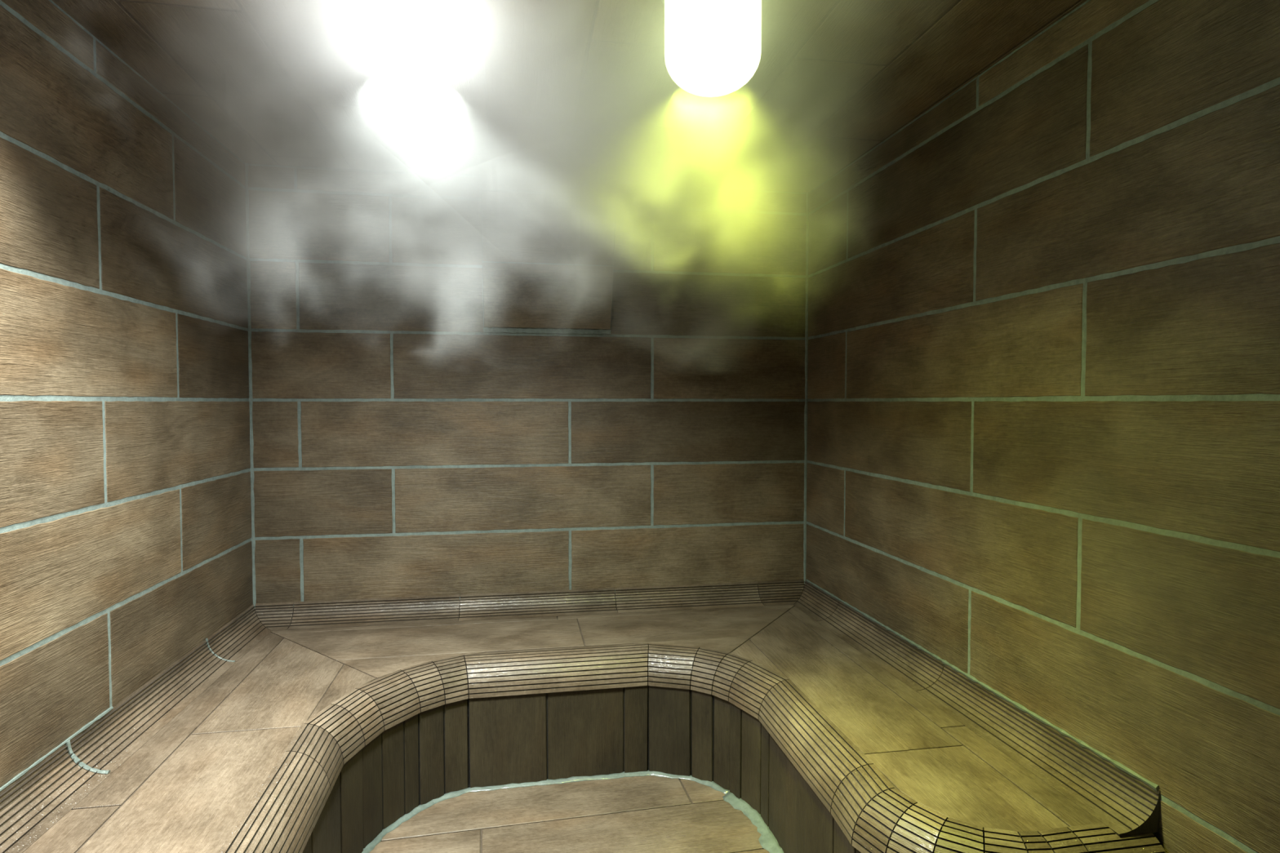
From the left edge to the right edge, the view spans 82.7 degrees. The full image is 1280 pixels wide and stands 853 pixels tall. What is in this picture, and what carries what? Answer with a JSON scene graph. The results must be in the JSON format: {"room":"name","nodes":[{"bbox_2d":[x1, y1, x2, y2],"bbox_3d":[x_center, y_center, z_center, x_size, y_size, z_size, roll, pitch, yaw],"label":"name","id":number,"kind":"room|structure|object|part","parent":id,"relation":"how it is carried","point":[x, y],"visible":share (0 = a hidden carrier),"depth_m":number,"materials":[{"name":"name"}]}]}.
{"room":"spa","nodes":[
{"label":"spa","id":0,"kind":"room"},
{"bbox_2d":[0,0,253,787],"bbox_3d":[-1.266,0.169,0.773,0.100,2.250,4.240,0,2,-9],"label":"wall","id":1,"kind":"structure","parent":0,"point":[126,545],"depth_m":1.89,"materials":[{"name":"tile"}]},
{"bbox_2d":[248,164,806,716],"bbox_3d":[-0.404,0.090,3.122,2.320,2.250,0.100,0,2,-10],"label":"wall","id":2,"kind":"structure","parent":0,"point":[403,446],"depth_m":3.04,"materials":[{"name":"tile"}]},
{"bbox_2d":[244,162,256,608],"bbox_3d":[-1.537,-0.150,2.866,0.020,1.754,0.017,0,2,-10],"label":"grout","id":3,"kind":"structure","parent":2,"relation":"attached to","point":[248,263],"depth_m":2.86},
{"bbox_2d":[480,157,617,334],"bbox_3d":[-0.367,-0.709,2.932,0.531,0.645,0.234,0,2,-10],"label":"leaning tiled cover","id":4,"kind":"object","parent":2,"relation":"attached to","point":[548,228],"visible":1,"depth_m":2.92,"materials":[{"name":"tile"}]},
{"bbox_2d":[803,191,808,584],"bbox_3d":[0.748,-0.163,3.261,0.021,1.754,0.018,0,2,-10],"label":"grout","id":5,"kind":"structure","parent":2,"relation":"attached to","point":[807,193],"depth_m":3.25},
{"bbox_2d":[52,0,1086,192],"bbox_3d":[-0.069,-1.013,0.939,2.512,0.101,4.340,0,2,-10],"label":"ceiling","id":6,"kind":"structure","parent":0,"point":[280,82],"depth_m":2.14,"materials":[{"name":"tile"}]},
{"bbox_2d":[354,0,475,92],"bbox_3d":[-0.507,-0.877,1.631,0.272,0.216,0.272,0,2,-10],"label":"ceiling lamp","id":7,"kind":"object","parent":6,"relation":"hanging from","point":[420,46],"visible":1,"depth_m":1.55,"materials":[{"name":"metal"}]},
{"bbox_2d":[661,0,761,97],"bbox_3d":[0.163,-0.871,1.632,0.238,0.229,0.238,0,2,-10],"label":"ceiling lamp","id":8,"kind":"object","parent":6,"relation":"hanging from","point":[713,47],"visible":1,"depth_m":1.56,"materials":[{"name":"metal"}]},
{"bbox_2d":[368,703,769,852],"bbox_3d":[-0.004,1.338,1.029,5.112,0.104,4.340,0,2,-10],"label":"floor","id":9,"kind":"structure","parent":0,"point":[649,814],"depth_m":2.29,"materials":[{"name":"tile"}]},
{"bbox_2d":[0,579,1164,852],"bbox_3d":[-0.179,0.999,1.774,2.400,0.526,2.691,0,2,-10],"label":"tiled bench","id":10,"kind":"object","parent":9,"relation":"on","point":[313,726],"visible":1,"depth_m":2.21,"materials":[{"name":"tile"}]},
{"bbox_3d":[-1.045,0.850,1.619,0.638,0.034,2.690,0,2,-10],"label":"seat","id":11,"kind":"part","parent":10,"relation":"part of","materials":[{"name":"tile"}]},
{"bbox_3d":[-0.338,0.811,2.766,2.320,0.034,0.670,0,2,-10],"label":"seat","id":12,"kind":"part","parent":10,"relation":"part of","materials":[{"name":"tile"}]},
{"bbox_3d":[0.636,0.824,2.371,0.558,0.034,1.782,0,2,-10],"label":"seat","id":13,"kind":"part","parent":10,"relation":"part of","materials":[{"name":"tile"}]},
{"bbox_2d":[805,0,1279,852],"bbox_3d":[1.182,0.155,1.196,0.100,2.250,4.240,0,2,-10],"label":"wall","id":14,"kind":"structure","parent":0,"point":[1042,455],"depth_m":1.69,"materials":[{"name":"tile"}]}
]}

